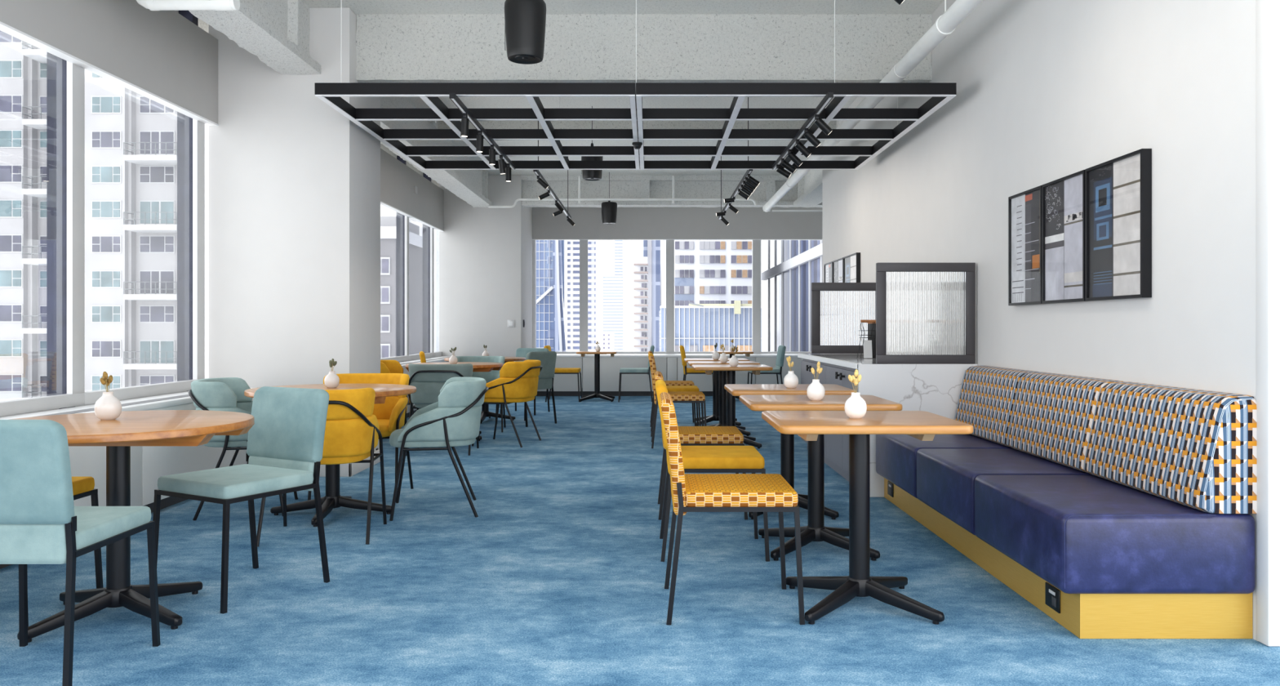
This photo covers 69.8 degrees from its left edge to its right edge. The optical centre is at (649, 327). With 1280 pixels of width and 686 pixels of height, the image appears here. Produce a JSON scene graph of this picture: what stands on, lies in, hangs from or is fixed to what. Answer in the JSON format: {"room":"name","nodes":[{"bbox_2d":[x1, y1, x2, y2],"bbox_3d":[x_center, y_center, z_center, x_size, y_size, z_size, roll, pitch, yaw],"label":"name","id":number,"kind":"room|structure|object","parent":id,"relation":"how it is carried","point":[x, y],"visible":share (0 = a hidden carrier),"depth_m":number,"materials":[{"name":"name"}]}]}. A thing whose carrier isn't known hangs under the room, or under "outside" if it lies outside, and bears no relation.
{"room":"restaurant","nodes":[
{"label":"restaurant","id":0,"kind":"room"},
{"bbox_2d":[0,356,435,417],"bbox_3d":[-3.580,0.830,7.200,0.440,0.760,17.600,0,0,0],"label":"wall","id":1,"kind":"structure","parent":0,"point":[434,357],"depth_m":5.45,"materials":[{"name":"paint"}]},
{"bbox_2d":[0,392,84,416],"bbox_3d":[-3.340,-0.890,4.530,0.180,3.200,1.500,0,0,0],"label":"windowsill","id":2,"kind":"structure","parent":1,"relation":"in","point":[15,406],"depth_m":4.90,"materials":[{"name":"white stone"}]},
{"bbox_2d":[0,21,218,408],"bbox_3d":[-3.324,-0.890,2.625,0.212,3.200,8.450,0,0,0],"label":"window","id":3,"kind":"structure","parent":1,"relation":"in","point":[65,80],"depth_m":5.22,"materials":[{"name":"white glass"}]},
{"bbox_2d":[177,10,206,381],"bbox_3d":[-3.340,-0.890,6.760,0.180,3.200,0.200,0,0,0],"label":"window","id":4,"kind":"structure","parent":1,"relation":"in","point":[190,131],"depth_m":6.66,"materials":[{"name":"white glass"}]},
{"bbox_2d":[380,155,444,361],"bbox_3d":[-3.324,-0.890,10.995,0.212,3.200,6.710,0,0,0],"label":"window","id":5,"kind":"structure","parent":1,"relation":"in","point":[402,221],"depth_m":12.42,"materials":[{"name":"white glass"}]},
{"bbox_2d":[422,172,441,358],"bbox_3d":[-3.340,-0.890,14.610,0.180,3.200,1.500,0,0,0],"label":"window","id":6,"kind":"structure","parent":1,"relation":"in","point":[428,232],"depth_m":13.86,"materials":[{"name":"white metal"}]},
{"bbox_2d":[0,0,444,230],"bbox_3d":[-3.250,-1.833,6.375,0.060,0.633,15.950,0,0,0],"label":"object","id":7,"kind":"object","parent":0,"point":[164,54],"depth_m":5.95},
{"bbox_2d":[208,8,380,451],"bbox_3d":[-2.768,-0.640,7.245,1.055,3.500,0.790,0,0,0],"label":"wall pillar","id":8,"kind":"structure","parent":0,"point":[295,183],"depth_m":6.85,"materials":[{"name":"paint"}]},
{"bbox_2d":[319,449,380,476],"bbox_3d":[-2.614,1.060,7.244,0.772,0.100,0.812,0,0,0],"label":"baseboard","id":9,"kind":"structure","parent":8,"relation":"attached to","point":[348,469],"depth_m":6.84,"materials":[{"name":"paint"}]},
{"bbox_2d":[174,10,439,186],"bbox_3d":[-3.660,-2.290,7.200,0.480,0.200,17.600,0,0,0],"label":"lintel","id":10,"kind":"object","parent":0,"point":[202,24],"depth_m":11.96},
{"bbox_2d":[439,174,532,361],"bbox_3d":[-2.652,-0.640,15.125,1.285,3.500,1.550,0,0,0],"label":"wall pillar","id":11,"kind":"structure","parent":0,"point":[486,253],"depth_m":14.35,"materials":[{"name":"paint"}]},
{"bbox_2d":[301,0,944,175],"bbox_3d":[0.300,-2.515,7.300,7.800,0.250,17.800,0,0,0],"label":"ceiling","id":12,"kind":"structure","parent":0,"point":[357,6],"depth_m":6.96,"materials":[{"name":"concrete"}]},
{"bbox_2d":[188,0,321,75],"bbox_3d":[-2.600,-2.138,2.629,0.317,0.519,8.475,0,0,0],"label":"ceiling beam","id":13,"kind":"structure","parent":12,"relation":"attached to","point":[277,32],"depth_m":6.22,"materials":[{"name":"concrete"}]},
{"bbox_2d":[136,0,239,10],"bbox_3d":[-2.703,-1.966,5.330,0.605,0.248,0.093,0,0,0],"label":"ceiling light","id":14,"kind":"object","parent":13,"relation":"attached to","point":[153,5],"visible":1,"depth_m":5.30,"materials":[{"name":"plastic"}]},
{"bbox_2d":[380,97,493,207],"bbox_3d":[-2.600,-2.132,10.930,0.318,0.532,6.872,0,0,0],"label":"ceiling beam","id":15,"kind":"structure","parent":12,"relation":"attached to","point":[470,186],"depth_m":11.54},
{"bbox_2d":[488,198,756,208],"bbox_3d":[-0.407,-1.895,13.950,4.086,0.146,0.034,0,0,0],"label":"pipe","id":16,"kind":"object","parent":15,"relation":"attached to","point":[517,199],"visible":1,"depth_m":13.94,"materials":[{"name":"metal"}]},
{"bbox_2d":[504,0,546,64],"bbox_3d":[-0.745,-1.998,5.500,0.250,0.785,0.250,0,0,0],"label":"speaker","id":17,"kind":"object","parent":12,"relation":"hanging from","point":[525,20],"visible":1,"depth_m":5.40},
{"bbox_2d":[533,120,574,226],"bbox_3d":[-1.100,-1.874,10.655,0.214,1.031,3.810,0,0,0],"label":"track light","id":18,"kind":"object","parent":12,"relation":"hanging from","point":[541,180],"visible":0.98,"depth_m":10.33,"materials":[{"name":"metal"}]},
{"bbox_2d":[581,106,603,180],"bbox_3d":[-0.620,-1.995,9.900,0.238,0.790,0.238,0,0,0],"label":"speaker","id":19,"kind":"object","parent":12,"relation":"hanging from","point":[588,175],"visible":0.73,"depth_m":9.82},
{"bbox_2d":[601,172,617,224],"bbox_3d":[-0.620,-1.995,14.100,0.245,0.790,0.245,0,0,0],"label":"speaker","id":20,"kind":"object","parent":12,"relation":"hanging from","point":[609,209],"visible":0.96,"depth_m":14.00},
{"bbox_2d":[314,0,956,169],"bbox_3d":[-0.054,-1.945,7.330,4.221,0.890,2.800,0,0,0],"label":"grid","id":21,"kind":"object","parent":12,"relation":"hanging from","point":[331,94],"visible":0.94,"depth_m":6.62,"materials":[{"name":"black paint"}]},
{"bbox_2d":[448,93,515,181],"bbox_3d":[-1.259,-1.404,7.180,0.070,0.195,2.640,0,0,0],"label":"track light","id":22,"kind":"object","parent":21,"relation":"hanging from","point":[468,116],"visible":1,"depth_m":6.82,"materials":[{"name":"metal"}]},
{"bbox_2d":[772,92,833,178],"bbox_3d":[1.204,-1.414,7.170,0.139,0.177,2.660,0,0,0],"label":"track light","id":23,"kind":"object","parent":21,"relation":"hanging from","point":[827,99],"visible":1,"depth_m":6.98,"materials":[{"name":"metal"}]},
{"bbox_2d":[437,120,835,129],"bbox_3d":[-0.148,-2.330,10.661,4.616,0.142,0.141,0,0,0],"label":"ceiling beam","id":24,"kind":"structure","parent":12,"relation":"attached to","point":[441,124],"depth_m":10.60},
{"bbox_2d":[355,13,932,90],"bbox_3d":[-0.042,-2.150,7.250,4.411,0.540,0.522,0,0,0],"label":"ceiling beam","id":25,"kind":"structure","parent":12,"relation":"attached to","point":[582,48],"depth_m":7.00,"materials":[{"name":"concrete"}]},
{"bbox_2d":[520,174,822,207],"bbox_3d":[0.750,-2.156,14.490,6.512,0.492,0.275,0,0,0],"label":"ceiling beam","id":26,"kind":"structure","parent":12,"relation":"attached to","point":[621,186],"depth_m":14.47,"materials":[{"name":"concrete"}]},
{"bbox_2d":[715,97,759,225],"bbox_3d":[0.960,-1.873,10.660,0.222,1.033,3.920,0,0,0],"label":"track light","id":27,"kind":"object","parent":12,"relation":"hanging from","point":[748,187],"visible":1,"depth_m":9.83,"materials":[{"name":"metal"}]},
{"bbox_2d":[793,159,822,207],"bbox_3d":[2.421,-2.138,12.925,0.353,0.517,2.962,0,0,0],"label":"ceiling beam","id":28,"kind":"structure","parent":12,"relation":"attached to","point":[810,186],"depth_m":13.51,"materials":[{"name":"concrete"}]},
{"bbox_2d":[762,0,983,212],"bbox_3d":[1.790,-2.079,8.030,0.123,0.622,12.060,0,0,0],"label":"pipe","id":29,"kind":"object","parent":12,"relation":"hanging from","point":[946,24],"visible":0.8,"depth_m":6.14,"materials":[{"name":"metal"}]},
{"bbox_2d":[0,395,1279,685],"bbox_3d":[0.400,1.170,7.200,7.600,0.120,17.600,0,0,0],"label":"floor","id":30,"kind":"structure","parent":0,"point":[558,576],"depth_m":3.71,"materials":[{"name":"blue carpet"}]},
{"bbox_2d":[27,475,103,626],"bbox_3d":[-2.557,0.691,3.600,0.542,0.841,0.490,0,0,0],"label":"chair","id":31,"kind":"object","parent":30,"relation":"on","point":[82,486],"visible":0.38,"depth_m":3.80,"materials":[{"name":"yellow fabric"}]},
{"bbox_2d":[0,419,159,685],"bbox_3d":[-1.955,0.691,2.943,0.490,0.841,0.542,0,0,0],"label":"chair","id":32,"kind":"object","parent":30,"relation":"on","point":[41,522],"visible":1,"depth_m":2.73,"materials":[{"name":"teal fabric"}]},
{"bbox_2d":[0,387,253,568],"bbox_3d":[-3.080,0.776,2.620,0.320,0.668,8.440,0,0,0],"label":"wall","id":33,"kind":"structure","parent":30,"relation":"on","point":[148,463],"depth_m":5.38,"materials":[{"name":"paint"}]},
{"bbox_2d":[8,409,254,642],"bbox_3d":[-2.050,0.735,3.540,0.964,0.750,0.964,0,0,0],"label":"round table","id":34,"kind":"object","parent":30,"relation":"on","point":[153,427],"visible":0.85,"depth_m":3.50,"materials":[{"name":"brown wood"}]},
{"bbox_2d":[93,391,121,420],"bbox_3d":[-2.125,0.305,3.600,0.094,0.110,0.094,0,0,0],"label":"bud vase","id":35,"kind":"object","parent":34,"relation":"on","point":[108,406],"visible":1,"depth_m":3.57,"materials":[{"name":"white ceramic"}]},
{"bbox_2d":[152,386,329,613],"bbox_3d":[-1.732,0.691,3.916,0.490,0.841,0.542,0,0,30],"label":"chair","id":36,"kind":"object","parent":30,"relation":"on","point":[286,440],"visible":0.98,"depth_m":3.98,"materials":[{"name":"teal fabric"}]},
{"bbox_2d":[187,377,297,519],"bbox_3d":[-2.482,0.714,5.612,0.587,0.798,0.566,0,0,-14],"label":"armchair","id":37,"kind":"object","parent":30,"relation":"on","point":[222,393],"visible":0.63,"depth_m":5.36,"materials":[{"name":"teal fabric"}]},
{"bbox_2d":[256,387,386,546],"bbox_3d":[-1.742,0.714,4.897,0.566,0.798,0.587,0,0,-6],"label":"armchair","id":38,"kind":"object","parent":30,"relation":"on","point":[352,432],"visible":0.46,"depth_m":4.72,"materials":[{"name":"yellow fabric"}]},
{"bbox_2d":[244,383,416,526],"bbox_3d":[-1.886,0.735,5.460,0.964,0.750,0.964,0,0,-30],"label":"round table","id":39,"kind":"object","parent":30,"relation":"on","point":[332,499],"visible":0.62,"depth_m":5.43,"materials":[{"name":"brown wood"}]},
{"bbox_2d":[307,373,413,500],"bbox_3d":[-1.902,0.714,6.103,0.566,0.798,0.587,0,0,-3],"label":"armchair","id":40,"kind":"object","parent":30,"relation":"on","point":[391,415],"visible":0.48,"depth_m":6.28,"materials":[{"name":"yellow fabric"}]},
{"bbox_2d":[380,360,413,414],"bbox_3d":[-2.418,0.714,8.754,0.587,0.798,0.566,0,0,-1],"label":"armchair","id":41,"kind":"object","parent":30,"relation":"on","point":[386,366],"visible":0.12,"depth_m":8.96,"materials":[{"name":"yellow fabric"}]},
{"bbox_2d":[400,355,450,417],"bbox_3d":[-3.080,0.776,10.995,0.320,0.668,6.690,0,0,0],"label":"base cabinet","id":42,"kind":"object","parent":30,"relation":"on","point":[437,359],"visible":0.12,"depth_m":11.87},
{"bbox_2d":[389,377,488,520],"bbox_3d":[-1.282,0.714,5.607,0.587,0.798,0.566,0,0,-12],"label":"armchair","id":43,"kind":"object","parent":30,"relation":"on","point":[454,420],"visible":1,"depth_m":5.37,"materials":[{"name":"teal fabric"}]},
{"bbox_2d":[405,363,479,455],"bbox_3d":[-1.849,0.714,8.187,0.566,0.798,0.587,0,0,-2],"label":"armchair","id":44,"kind":"object","parent":30,"relation":"on","point":[428,380],"visible":0.59,"depth_m":7.94,"materials":[{"name":"teal fabric"}]},
{"bbox_2d":[405,361,503,440],"bbox_3d":[-1.950,0.735,9.200,0.964,0.750,0.964,0,0,7],"label":"round table","id":45,"kind":"object","parent":30,"relation":"on","point":[477,366],"visible":0.31,"depth_m":9.09,"materials":[{"name":"brown wood"}]},
{"bbox_2d":[455,355,506,431],"bbox_3d":[-1.863,0.714,9.983,0.566,0.798,0.587,0,0,-6],"label":"armchair","id":46,"kind":"object","parent":30,"relation":"on","point":[491,375],"visible":0.19,"depth_m":10.18,"materials":[{"name":"teal fabric"}]},
{"bbox_2d":[444,356,525,422],"bbox_3d":[-1.970,0.735,11.000,0.964,0.750,0.964,0,0,-28],"label":"round table","id":47,"kind":"object","parent":30,"relation":"on","point":[485,413],"visible":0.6,"depth_m":10.96,"materials":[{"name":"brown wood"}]},
{"bbox_2d":[471,359,542,447],"bbox_3d":[-1.343,0.714,8.823,0.587,0.798,0.566,0,0,12],"label":"armchair","id":48,"kind":"object","parent":30,"relation":"on","point":[517,381],"visible":0.88,"depth_m":8.58,"materials":[{"name":"yellow fabric"}]},
{"bbox_2d":[500,347,550,414],"bbox_3d":[-1.617,0.691,11.961,0.490,0.841,0.542,0,0,14],"label":"chair","id":49,"kind":"object","parent":30,"relation":"on","point":[520,352],"visible":0.22,"depth_m":12.17,"materials":[{"name":"teal fabric"}]},
{"bbox_2d":[495,351,556,426],"bbox_3d":[-1.421,0.691,10.613,0.542,0.841,0.490,0,0,38],"label":"chair","id":50,"kind":"object","parent":30,"relation":"on","point":[548,358],"visible":0.58,"depth_m":10.53,"materials":[{"name":"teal fabric"}]},
{"bbox_2d":[543,345,582,401],"bbox_3d":[-1.312,0.691,13.950,0.542,0.841,0.490,0,0,0],"label":"chair","id":51,"kind":"object","parent":30,"relation":"on","point":[557,370],"visible":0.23,"depth_m":13.72,"materials":[{"name":"yellow fabric"}]},
{"bbox_2d":[576,351,617,401],"bbox_3d":[-0.800,0.735,14.000,0.600,0.750,0.600,0,0,0],"label":"square table","id":52,"kind":"object","parent":30,"relation":"on","point":[597,393],"visible":0.99,"depth_m":13.96,"materials":[{"name":"brown wood"}]},
{"bbox_2d":[617,345,654,401],"bbox_3d":[-0.198,0.691,13.950,0.542,0.841,0.490,0,0,0],"label":"chair","id":53,"kind":"object","parent":30,"relation":"on","point":[623,370],"visible":0.78,"depth_m":13.72,"materials":[{"name":"teal fabric"}]},
{"bbox_2d":[648,351,696,426],"bbox_3d":[0.254,0.691,10.520,0.540,0.841,0.490,0,0,0],"label":"chair","id":54,"kind":"object","parent":30,"relation":"on","point":[667,382],"visible":0.26,"depth_m":10.29,"materials":[{"name":"yellow fabric"}]},
{"bbox_2d":[648,352,701,436],"bbox_3d":[0.258,0.691,9.600,0.542,0.841,0.490,0,0,0],"label":"chair","id":55,"kind":"object","parent":30,"relation":"on","point":[670,388],"visible":0.27,"depth_m":9.38,"materials":[{"name":"yellow fabric"}]},
{"bbox_2d":[648,355,706,448],"bbox_3d":[0.264,0.691,8.680,0.540,0.841,0.490,0,0,0],"label":"chair","id":56,"kind":"object","parent":30,"relation":"on","point":[677,396],"visible":0.69,"depth_m":8.46,"materials":[{"name":"yellow fabric"}]},
{"bbox_2d":[653,370,747,519],"bbox_3d":[0.299,0.691,5.550,0.540,0.841,0.490,0,0,0],"label":"chair","id":57,"kind":"object","parent":30,"relation":"on","point":[689,435],"visible":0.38,"depth_m":5.32,"materials":[{"name":"yellow fabric"}]},
{"bbox_2d":[655,379,769,561],"bbox_3d":[0.300,0.691,4.600,0.542,0.841,0.490,0,0,0],"label":"chair","id":58,"kind":"object","parent":30,"relation":"on","point":[696,459],"visible":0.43,"depth_m":4.37,"materials":[{"name":"yellow fabric"}]},
{"bbox_2d":[684,358,750,426],"bbox_3d":[0.768,0.735,10.560,0.720,0.750,0.625,0,0,0],"label":"square table","id":59,"kind":"object","parent":30,"relation":"on","point":[715,416],"visible":0.59,"depth_m":10.52,"materials":[{"name":"brown wood"}]},
{"bbox_2d":[687,360,759,435],"bbox_3d":[0.770,0.735,9.620,0.720,0.750,0.625,0,0,0],"label":"square table","id":60,"kind":"object","parent":30,"relation":"on","point":[722,374],"visible":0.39,"depth_m":9.58,"materials":[{"name":"brown wood"}]},
{"bbox_2d":[659,391,804,624],"bbox_3d":[0.311,0.691,3.672,0.540,0.841,0.490,0,0,0],"label":"chair","id":61,"kind":"object","parent":30,"relation":"on","point":[690,492],"visible":1,"depth_m":3.45,"materials":[{"name":"yellow fabric"}]},
{"bbox_2d":[692,364,773,448],"bbox_3d":[0.772,0.735,8.680,0.720,0.750,0.625,0,0,0],"label":"square table","id":62,"kind":"object","parent":30,"relation":"on","point":[755,368],"visible":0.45,"depth_m":8.64,"materials":[{"name":"brown wood"}]},
{"bbox_2d":[747,345,786,383],"bbox_3d":[1.772,0.691,13.950,0.542,0.841,0.490,0,0,0],"label":"chair","id":63,"kind":"object","parent":30,"relation":"on","point":[777,370],"visible":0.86,"depth_m":13.73,"materials":[{"name":"teal fabric"}]},
{"bbox_2d":[724,383,854,519],"bbox_3d":[0.835,0.735,5.560,0.720,0.750,0.625,0,0,0],"label":"square table","id":64,"kind":"object","parent":30,"relation":"on","point":[787,441],"visible":0.41,"depth_m":5.52,"materials":[{"name":"brown wood"}]},
{"bbox_2d":[739,395,902,559],"bbox_3d":[0.838,0.735,4.620,0.720,0.750,0.625,0,0,0],"label":"square table","id":65,"kind":"object","parent":30,"relation":"on","point":[815,530],"visible":0.8,"depth_m":4.58,"materials":[{"name":"brown wood"}]},
{"bbox_2d":[806,378,825,400],"bbox_3d":[0.825,0.308,4.550,0.089,0.104,0.089,0,0,0],"label":"bud vase","id":66,"kind":"object","parent":65,"relation":"on","point":[815,391],"visible":1,"depth_m":4.52,"materials":[{"name":"white ceramic"}]},
{"bbox_2d":[761,410,973,623],"bbox_3d":[0.842,0.735,3.680,0.720,0.750,0.625,0,0,0],"label":"square table","id":67,"kind":"object","parent":30,"relation":"on","point":[923,425],"visible":1,"depth_m":3.64,"materials":[{"name":"brown wood"}]},
{"bbox_2d":[844,391,866,418],"bbox_3d":[0.822,0.309,3.660,0.087,0.102,0.087,0,0,0],"label":"bud vase","id":68,"kind":"object","parent":67,"relation":"on","point":[855,407],"visible":1,"depth_m":3.63,"materials":[{"name":"white ceramic"}]},
{"bbox_2d":[797,353,977,497],"bbox_3d":[1.750,0.673,7.223,0.804,0.874,2.415,0,0,0],"label":"half wall","id":69,"kind":"structure","parent":30,"relation":"on","point":[933,388],"depth_m":6.01,"materials":[{"name":"white stone"}]},
{"bbox_2d":[811,282,875,353],"bbox_3d":[1.813,-0.088,8.380,0.667,0.648,0.044,0,0,0],"label":"privacy screen","id":70,"kind":"object","parent":69,"relation":"on","point":[837,308],"visible":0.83,"depth_m":8.38,"materials":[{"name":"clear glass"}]},
{"bbox_2d":[857,320,875,358],"bbox_3d":[1.691,0.087,7.100,0.148,0.297,0.124,0,0,0],"label":"wire stand","id":71,"kind":"object","parent":69,"relation":"on","point":[868,353],"visible":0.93,"depth_m":7.09,"materials":[{"name":"black metal"}]},
{"bbox_2d":[804,353,974,365],"bbox_3d":[1.758,0.254,7.238,0.787,0.032,2.384,0,0,0],"label":"countertop","id":72,"kind":"structure","parent":69,"relation":"on","point":[846,357],"depth_m":7.02,"materials":[{"name":"stone"}]},
{"bbox_2d":[875,262,975,363],"bbox_3d":[1.817,-0.096,6.040,0.643,0.663,0.044,0,0,0],"label":"privacy screen","id":73,"kind":"object","parent":69,"relation":"on","point":[926,312],"visible":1,"depth_m":6.03,"materials":[{"name":"clear glass"}]},
{"bbox_2d":[875,364,1256,638],"bbox_3d":[1.808,0.675,4.624,0.691,0.867,2.772,0,0,0],"label":"banquette","id":74,"kind":"object","parent":30,"relation":"on","point":[1114,508],"visible":1,"depth_m":3.54,"materials":[{"name":"wood"}]},
{"bbox_2d":[875,433,1009,497],"bbox_3d":[1.807,0.803,5.501,0.690,0.285,0.898,0,0,0],"label":"seat cushion","id":75,"kind":"object","parent":74,"relation":"on","point":[895,454],"depth_m":5.36,"materials":[{"name":"blue leather"}]},
{"bbox_2d":[954,364,1039,447],"bbox_3d":[2.055,0.450,5.486,0.194,0.416,0.868,0,0,0],"label":"cushion","id":76,"kind":"object","parent":74,"relation":"on","point":[988,394],"depth_m":5.39,"materials":[{"name":"fabric"}]},
{"bbox_2d":[916,448,1093,535],"bbox_3d":[1.807,0.803,4.600,0.690,0.285,0.896,0,0,0],"label":"seat cushion","id":77,"kind":"object","parent":74,"relation":"on","point":[946,477],"depth_m":4.50,"materials":[{"name":"blue leather"}]},
{"bbox_2d":[1044,581,1060,613],"bbox_3d":[1.534,1.025,3.490,0.008,0.086,0.120,0,0,0],"label":"power outlet","id":78,"kind":"object","parent":74,"relation":"attached to","point":[1052,593],"depth_m":3.48,"materials":[{"name":"black plastic"}]},
{"bbox_2d":[1006,371,1122,472],"bbox_3d":[2.055,0.450,4.600,0.194,0.416,0.896,0,0,0],"label":"cushion","id":79,"kind":"object","parent":74,"relation":"on","point":[1051,417],"depth_m":4.53,"materials":[{"name":"fabric"}]},
{"bbox_2d":[974,475,1254,593],"bbox_3d":[1.807,0.803,3.694,0.690,0.285,0.908,0,0,0],"label":"seat cushion","id":80,"kind":"object","parent":74,"relation":"on","point":[1079,534],"depth_m":3.24,"materials":[{"name":"blue leather"}]},
{"bbox_2d":[1084,381,1256,513],"bbox_3d":[2.055,0.450,3.699,0.194,0.416,0.898,0,0,0],"label":"cushion","id":81,"kind":"object","parent":74,"relation":"on","point":[1193,451],"depth_m":3.47,"materials":[{"name":"fabric"}]},
{"bbox_2d":[536,353,803,395],"bbox_3d":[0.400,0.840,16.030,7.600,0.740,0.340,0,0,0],"label":"wall","id":82,"kind":"structure","parent":0,"point":[582,357],"depth_m":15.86,"materials":[{"name":"paint"}]},
{"bbox_2d":[532,240,536,347],"bbox_3d":[-1.990,-0.520,15.790,0.060,1.980,0.140,0,0,0],"label":"trim","id":83,"kind":"structure","parent":82,"relation":"attached to","point":[534,242],"depth_m":15.72,"materials":[{"name":"metal"}]},
{"bbox_2d":[555,240,587,353],"bbox_3d":[-1.536,-0.835,15.800,0.947,2.610,0.120,0,0,0],"label":"window","id":84,"kind":"structure","parent":82,"relation":"in","point":[583,243],"depth_m":15.74,"materials":[{"name":"grey metal"}]},
{"bbox_2d":[617,240,674,353],"bbox_3d":[-0.355,-0.835,15.800,1.556,2.610,0.120,0,0,0],"label":"window","id":85,"kind":"structure","parent":82,"relation":"in","point":[669,243],"depth_m":15.74,"materials":[{"name":"grey metal"}]},
{"bbox_2d":[532,239,822,353],"bbox_3d":[0.991,-0.835,15.780,6.022,2.610,0.160,0,0,0],"label":"window","id":86,"kind":"structure","parent":82,"relation":"in","point":[756,244],"depth_m":15.74,"materials":[{"name":"grey metal"}]},
{"bbox_2d":[532,206,822,239],"bbox_3d":[0.995,-1.804,15.730,6.010,0.573,0.060,0,0,0],"label":"roller blind","id":87,"kind":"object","parent":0,"point":[695,222],"depth_m":15.70,"materials":[{"name":"fabric"}]},
{"bbox_2d":[822,0,1257,640],"bbox_3d":[2.230,-0.640,7.345,0.150,3.500,8.190,0,0,0],"label":"wall","id":88,"kind":"structure","parent":0,"point":[1048,91],"depth_m":4.54,"materials":[{"name":"paint"}]},
{"bbox_2d":[832,257,843,282],"bbox_3d":[2.133,-0.449,10.315,0.042,0.638,0.570,0,0,0],"label":"framed picture","id":89,"kind":"object","parent":88,"relation":"attached to","point":[837,264],"visible":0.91,"depth_m":10.34,"materials":[{"name":"paper"}]},
{"bbox_2d":[843,252,860,282],"bbox_3d":[2.133,-0.449,9.690,0.042,0.638,0.640,0,0,0],"label":"framed picture","id":90,"kind":"object","parent":88,"relation":"attached to","point":[851,263],"visible":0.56,"depth_m":9.60,"materials":[{"name":"paper"}]},
{"bbox_2d":[844,254,856,282],"bbox_3d":[2.136,-0.449,9.690,0.028,0.610,0.612,0,0,0],"label":"print","id":91,"kind":"object","parent":90,"relation":"attached to","point":[850,261],"depth_m":9.71,"materials":[{"name":"paper"}]},
{"bbox_2d":[1008,185,1041,305],"bbox_3d":[2.133,-0.449,5.174,0.042,0.638,0.452,0,0,0],"label":"framed picture","id":92,"kind":"object","parent":88,"relation":"attached to","point":[1024,208],"visible":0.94,"depth_m":5.19,"materials":[{"name":"paper"}]},
{"bbox_2d":[1041,169,1084,303],"bbox_3d":[2.133,-0.449,4.699,0.042,0.638,0.478,0,0,0],"label":"framed picture","id":93,"kind":"object","parent":88,"relation":"attached to","point":[1063,199],"visible":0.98,"depth_m":4.71,"materials":[{"name":"paper"}]},
{"bbox_2d":[1084,148,1151,301],"bbox_3d":[2.133,-0.449,4.191,0.042,0.638,0.513,0,0,0],"label":"framed picture","id":94,"kind":"object","parent":88,"relation":"attached to","point":[1118,190],"visible":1,"depth_m":4.14,"materials":[{"name":"paper"}]},
{"bbox_2d":[1256,0,1279,645],"bbox_3d":[2.191,-0.640,3.225,0.079,3.500,0.070,0,0,0],"label":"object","id":95,"kind":"structure","parent":88,"relation":"attached to","point":[1268,11],"depth_m":3.19,"materials":[{"name":"paint"}]},
{"label":"outside","id":96,"kind":"structure","parent":0,"visible":0},
{"bbox_2d":[0,31,208,400],"bbox_3d":[-52.759,-4.110,79.950,37.713,68.205,14.500,0,0,0],"label":"apartment building","id":97,"kind":"structure","parent":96,"point":[131,138],"depth_m":74.01,"materials":[{"name":"white concrete"}]},
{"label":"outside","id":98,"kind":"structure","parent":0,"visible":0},
{"bbox_2d":[602,240,625,351],"bbox_3d":[-12.896,6.698,329.000,7.488,93.023,22.000,0,0,0],"label":"striped tower","id":99,"kind":"structure","parent":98,"point":[613,287],"depth_m":318.04,"materials":[{"name":"white"}]},
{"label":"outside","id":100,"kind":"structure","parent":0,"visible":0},
{"bbox_2d":[633,256,648,351],"bbox_3d":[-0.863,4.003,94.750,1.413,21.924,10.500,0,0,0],"label":"building","id":101,"kind":"structure","parent":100,"point":[640,264],"depth_m":89.99,"materials":[{"name":"white concrete"}]},
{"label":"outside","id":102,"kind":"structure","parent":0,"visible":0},
{"bbox_2d":[408,217,439,351],"bbox_3d":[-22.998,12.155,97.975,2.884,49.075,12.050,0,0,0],"label":"tower","id":103,"kind":"structure","parent":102,"point":[436,232],"depth_m":92.71,"materials":[{"name":"concrete"}]},
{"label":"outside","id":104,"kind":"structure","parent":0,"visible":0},
{"bbox_2d":[643,240,660,351],"bbox_3d":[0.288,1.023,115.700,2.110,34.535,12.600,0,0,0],"label":"tower","id":105,"kind":"structure","parent":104,"point":[651,248],"depth_m":109.99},
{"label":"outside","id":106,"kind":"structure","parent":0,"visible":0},
{"bbox_2d":[380,216,422,358],"bbox_3d":[-19.901,8.259,64.850,6.871,31.342,10.300,0,0,0],"label":"brick building","id":107,"kind":"structure","parent":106,"point":[388,224],"depth_m":60.01,"materials":[{"name":"white brick"}]},
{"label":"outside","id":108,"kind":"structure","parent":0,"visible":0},
{"bbox_2d":[564,240,602,351],"bbox_3d":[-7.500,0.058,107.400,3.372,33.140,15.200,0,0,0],"label":"apartment tower","id":109,"kind":"structure","parent":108,"point":[572,246],"depth_m":100.00,"materials":[{"name":"white concrete"}]},
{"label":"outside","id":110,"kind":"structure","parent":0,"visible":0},
{"bbox_2d":[761,240,822,351],"bbox_3d":[21.875,-8.890,65.800,20.250,80.000,61.600,0,0,0],"label":"glass building","id":111,"kind":"structure","parent":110,"point":[791,267],"depth_m":77.90,"materials":[{"name":"glass"}]},
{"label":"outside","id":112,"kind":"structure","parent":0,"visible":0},
{"bbox_2d":[658,305,762,351],"bbox_3d":[4.012,4.273,67.350,6.628,11.407,15.300,0,0,0],"label":"glass building","id":113,"kind":"structure","parent":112,"point":[696,328],"depth_m":60.01,"materials":[{"name":"blue glass"}]},
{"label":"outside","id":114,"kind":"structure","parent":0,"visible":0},
{"bbox_2d":[536,240,565,351],"bbox_3d":[-13.269,0.070,128.850,5.973,39.768,22.300,0,0,0],"label":"glass tower","id":115,"kind":"structure","parent":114,"point":[550,254],"depth_m":120.01,"materials":[{"name":"glass"}]},
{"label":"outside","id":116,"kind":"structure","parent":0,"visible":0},
{"bbox_2d":[660,240,761,305],"bbox_3d":[5.465,1.209,89.920,8.605,24.186,20.160,0,0,0],"label":"office building","id":117,"kind":"structure","parent":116,"point":[706,271],"depth_m":80.00,"materials":[{"name":"white concrete"}]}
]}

